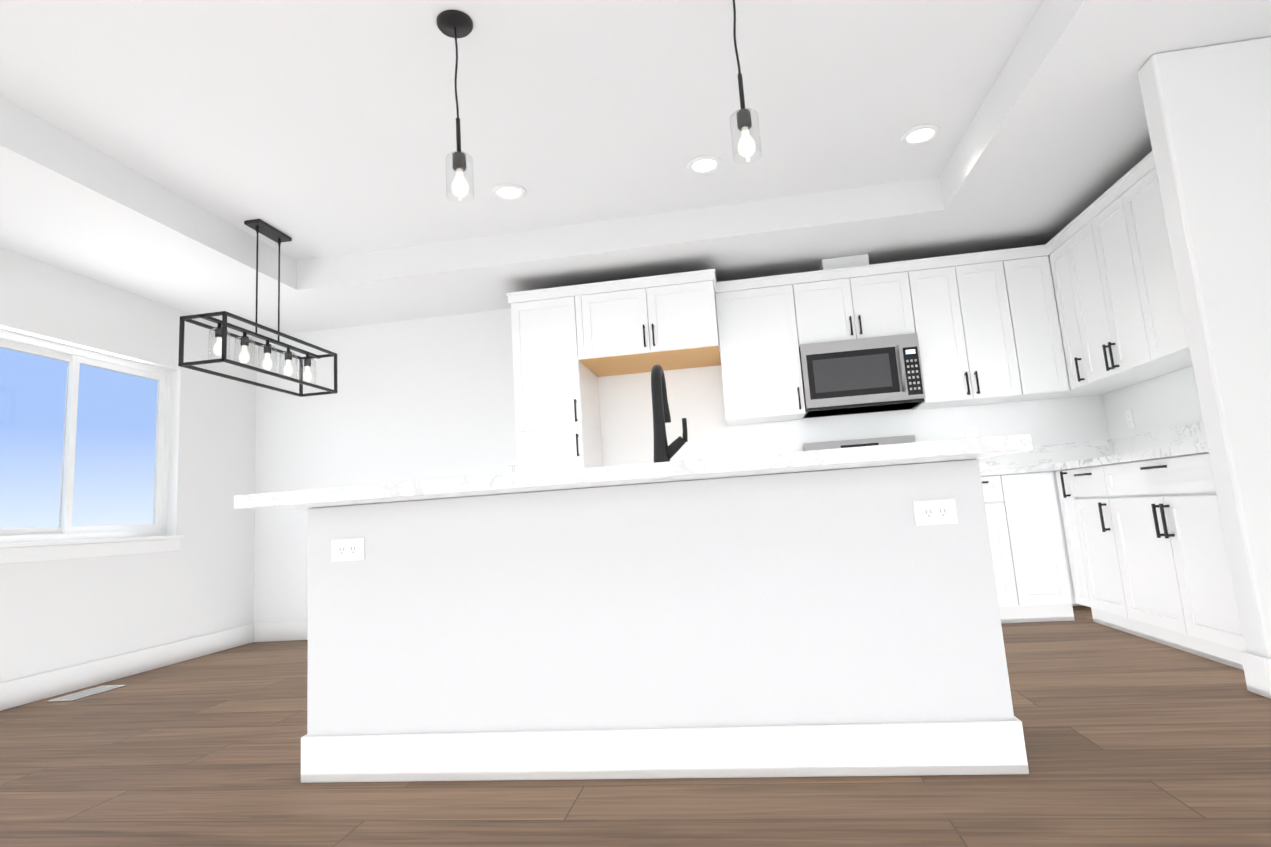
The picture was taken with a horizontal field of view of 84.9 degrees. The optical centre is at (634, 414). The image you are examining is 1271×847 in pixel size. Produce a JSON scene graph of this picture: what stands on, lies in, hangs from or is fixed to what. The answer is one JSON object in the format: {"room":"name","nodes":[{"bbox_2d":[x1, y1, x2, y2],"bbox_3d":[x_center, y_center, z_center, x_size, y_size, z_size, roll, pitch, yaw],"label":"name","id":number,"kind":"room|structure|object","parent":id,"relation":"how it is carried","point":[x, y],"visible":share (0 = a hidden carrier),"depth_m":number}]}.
{"room":"kitchen","nodes":[
{"label":"kitchen","id":0,"kind":"room"},
{"bbox_2d":[0,247,256,682],"bbox_3d":[-4.008,-0.175,0.106,0.150,2.453,11.270,-5,-8,8],"label":"wall","id":1,"kind":"structure","parent":0,"point":[58,614],"depth_m":4.63},
{"bbox_2d":[0,329,170,543],"bbox_3d":[-3.409,0.173,4.195,0.060,1.170,1.415,-5,-8,8],"label":"window","id":2,"kind":"structure","parent":1,"relation":"in","point":[74,358],"depth_m":4.25},
{"bbox_2d":[0,535,183,563],"bbox_3d":[-3.285,0.794,4.091,0.105,0.107,1.495,-5,-8,8],"label":"window sill","id":3,"kind":"structure","parent":1,"relation":"attached to","point":[22,552],"depth_m":4.10},
{"bbox_2d":[0,624,255,710],"bbox_3d":[-3.849,0.959,-0.074,0.018,0.140,11.270,-5,-8,8],"label":"baseboard","id":4,"kind":"structure","parent":1,"relation":"attached to","point":[49,684],"depth_m":4.23},
{"bbox_2d":[0,605,1270,846],"bbox_3d":[-0.725,0.802,-0.547,6.640,0.100,11.570,-5,-8,8],"label":"floor","id":5,"kind":"structure","parent":0,"point":[1132,739],"depth_m":2.03},
{"bbox_2d":[47,685,125,701],"bbox_3d":[-3.041,1.551,3.869,0.154,0.006,0.327,-5,-8,8],"label":"floor vent","id":6,"kind":"object","parent":5,"relation":"in","point":[85,693],"visible":1,"depth_m":3.85},
{"bbox_2d":[506,285,602,472],"bbox_3d":[-0.508,0.347,4.912,0.454,2.350,0.631,-5,-8,8],"label":"tall cabinet","id":7,"kind":"object","parent":5,"relation":"on","point":[557,414],"depth_m":4.70},
{"bbox_2d":[301,457,1028,782],"bbox_3d":[0.031,0.699,2.453,2.188,0.873,0.659,-5,-8,8],"label":"kitchen island","id":8,"kind":"object","parent":5,"relation":"on","point":[814,613],"depth_m":2.12},
{"bbox_2d":[331,538,364,561],"bbox_3d":[-0.954,0.450,2.316,0.118,0.072,0.008,-5,-8,8],"label":"electrical outlet","id":9,"kind":"object","parent":8,"relation":"attached to","point":[341,549],"depth_m":2.31},
{"bbox_2d":[234,433,1032,508],"bbox_3d":[-0.019,0.230,2.393,2.234,0.040,0.985,-5,-8,8],"label":"island countertop","id":10,"kind":"structure","parent":8,"relation":"on","point":[966,449],"depth_m":1.93},
{"bbox_2d":[651,365,687,460],"bbox_3d":[0.127,0.011,2.466,0.129,0.386,0.237,-5,-8,8],"label":"faucet","id":11,"kind":"object","parent":10,"relation":"on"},
{"bbox_2d":[913,499,957,525],"bbox_3d":[0.887,0.288,2.046,0.118,0.072,0.008,-5,-8,8],"label":"electrical outlet","id":12,"kind":"object","parent":8,"relation":"attached to","point":[935,512],"depth_m":2.04},
{"bbox_2d":[803,435,915,450],"bbox_3d":[1.561,0.729,4.492,0.762,1.200,0.674,-5,-8,8],"label":"range","id":13,"kind":"object","parent":5,"relation":"on","point":[860,442],"depth_m":4.83},
{"bbox_2d":[979,422,1245,669],"bbox_3d":[2.448,0.611,3.637,1.252,1.069,2.139,-5,-8,8],"label":"base cabinet","id":14,"kind":"object","parent":5,"relation":"on","point":[1124,533],"depth_m":3.56},
{"bbox_2d":[0,0,1270,335],"bbox_3d":[-0.904,-1.872,-0.155,6.640,0.412,11.570,-5,-8,8],"label":"ceiling","id":15,"kind":"structure","parent":0,"point":[160,150],"depth_m":3.38},
{"bbox_2d":[178,219,337,396],"bbox_3d":[-2.218,-0.668,4.210,0.268,0.952,1.030,-5,-8,8],"label":"chandelier","id":16,"kind":"object","parent":15,"relation":"hanging from","point":[262,227],"visible":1,"depth_m":4.13},
{"bbox_2d":[437,10,473,200],"bbox_3d":[-0.656,-1.138,2.581,0.134,0.702,0.134,-5,-8,8],"label":"pendant light","id":17,"kind":"object","parent":15,"relation":"hanging from","point":[455,24],"visible":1,"depth_m":2.58},
{"bbox_2d":[492,184,525,199],"bbox_3d":[-0.720,-1.277,3.999,0.196,0.010,0.196,-5,-8,8],"label":"recessed light","id":18,"kind":"object","parent":15,"relation":"in","point":[509,192],"visible":1,"depth_m":3.99},
{"bbox_2d":[687,156,721,173],"bbox_3d":[0.387,-1.375,3.837,0.196,0.010,0.196,-5,-8,8],"label":"recessed light","id":19,"kind":"object","parent":15,"relation":"in","point":[703,164],"visible":1,"depth_m":3.83},
{"bbox_2d":[730,0,761,163],"bbox_3d":[0.365,-1.228,2.431,0.134,0.702,0.134,-5,-8,8],"label":"pendant light","id":20,"kind":"object","parent":15,"relation":"hanging from","point":[743,119],"visible":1,"depth_m":2.40},
{"bbox_2d":[901,124,939,144],"bbox_3d":[1.511,-1.474,3.673,0.196,0.010,0.196,-5,-8,8],"label":"recessed light","id":21,"kind":"object","parent":15,"relation":"in","point":[920,134],"visible":1,"depth_m":3.67},
{"bbox_2d":[253,308,1109,623],"bbox_3d":[0.076,0.301,5.227,6.640,2.453,0.150,-5,-8,8],"label":"wall","id":22,"kind":"structure","parent":0,"point":[423,400],"depth_m":5.45},
{"bbox_2d":[256,621,307,641],"bbox_3d":[-1.787,1.603,5.262,2.370,0.140,0.014,-5,-8,8],"label":"baseboard","id":23,"kind":"structure","parent":22,"relation":"attached to","point":[279,631],"depth_m":5.39},
{"bbox_2d":[506,462,517,473],"bbox_3d":[-0.892,0.419,5.282,0.164,0.118,0.010,-5,-8,8],"label":"electrical outlet","id":24,"kind":"object","parent":22,"relation":"attached to","point":[511,467],"depth_m":5.29},
{"bbox_2d":[574,269,721,376],"bbox_3d":[0.119,-0.622,4.944,0.938,0.510,0.631,-5,-8,8],"label":"upper cabinet","id":25,"kind":"object","parent":22,"relation":"attached to","point":[669,321],"depth_m":4.65},
{"bbox_2d":[678,449,687,460],"bbox_3d":[0.360,0.318,5.098,0.072,0.118,0.008,-5,-8,8],"label":"electrical outlet","id":26,"kind":"object","parent":22,"relation":"attached to","point":[682,454],"depth_m":5.10},
{"bbox_2d":[714,273,805,425],"bbox_3d":[0.883,-0.441,4.942,0.534,0.970,0.350,-5,-8,8],"label":"upper cabinet","id":27,"kind":"object","parent":22,"relation":"attached to","point":[759,361],"depth_m":4.78},
{"bbox_2d":[794,260,917,343],"bbox_3d":[1.508,-0.727,4.882,0.760,0.505,0.350,-5,-8,8],"label":"upper cabinet","id":28,"kind":"object","parent":22,"relation":"attached to","point":[859,300],"depth_m":4.71},
{"bbox_2d":[799,333,925,417],"bbox_3d":[1.531,-0.257,4.762,0.754,0.453,0.447,-5,-8,8],"label":"over-the-range microwave","id":29,"kind":"object","parent":28,"relation":"attached to","point":[864,375],"visible":1,"depth_m":4.59},
{"bbox_2d":[910,251,1033,409],"bbox_3d":[2.224,-0.559,4.745,0.659,0.970,0.350,-5,-8,8],"label":"upper cabinet","id":30,"kind":"object","parent":22,"relation":"attached to","point":[962,349],"depth_m":4.59},
{"bbox_2d":[990,245,1073,400],"bbox_3d":[2.604,-0.597,4.660,0.354,0.970,0.410,-5,-8,8],"label":"upper cabinet","id":31,"kind":"object","parent":22,"relation":"attached to","point":[1019,273],"depth_m":4.53},
{"bbox_2d":[1103,366,1202,438],"bbox_3d":[2.377,-0.751,-0.904,0.150,2.453,11.420,-5,-8,8],"label":"wall","id":32,"kind":"structure","parent":0,"point":[1167,400],"depth_m":4.13},
{"bbox_2d":[1042,227,1135,390],"bbox_3d":[2.866,-0.661,4.342,0.409,0.970,0.308,-5,-8,8],"label":"upper cabinet","id":33,"kind":"object","parent":32,"relation":"attached to","point":[1072,363],"depth_m":4.41},
{"bbox_2d":[1066,188,1191,386],"bbox_3d":[2.829,-0.721,3.918,0.350,0.970,0.780,-5,-8,8],"label":"upper cabinet","id":34,"kind":"object","parent":32,"relation":"attached to","point":[1095,257],"depth_m":3.95},
{"bbox_2d":[1125,409,1134,428],"bbox_3d":[3.144,0.031,4.410,0.008,0.118,0.072,-5,-8,8],"label":"electrical outlet","id":35,"kind":"object","parent":32,"relation":"attached to","point":[1129,414],"depth_m":4.40},
{"bbox_2d":[1110,151,1191,366],"bbox_3d":[2.712,-0.821,3.183,0.350,0.970,0.951,-5,-8,8],"label":"upper cabinet","id":36,"kind":"object","parent":32,"relation":"attached to","point":[1160,335],"depth_m":3.51},
{"bbox_2d":[1138,37,1270,657],"bbox_3d":[2.498,-0.247,2.589,0.709,2.453,0.119,-5,-8,8],"label":"wall","id":37,"kind":"structure","parent":0,"point":[1208,112],"depth_m":2.63},
{"bbox_2d":[1252,654,1270,698],"bbox_3d":[2.558,0.886,2.360,0.723,0.140,0.018,-5,-8,8],"label":"baseboard","id":38,"kind":"structure","parent":37,"relation":"attached to","point":[1263,664],"depth_m":2.43}
]}

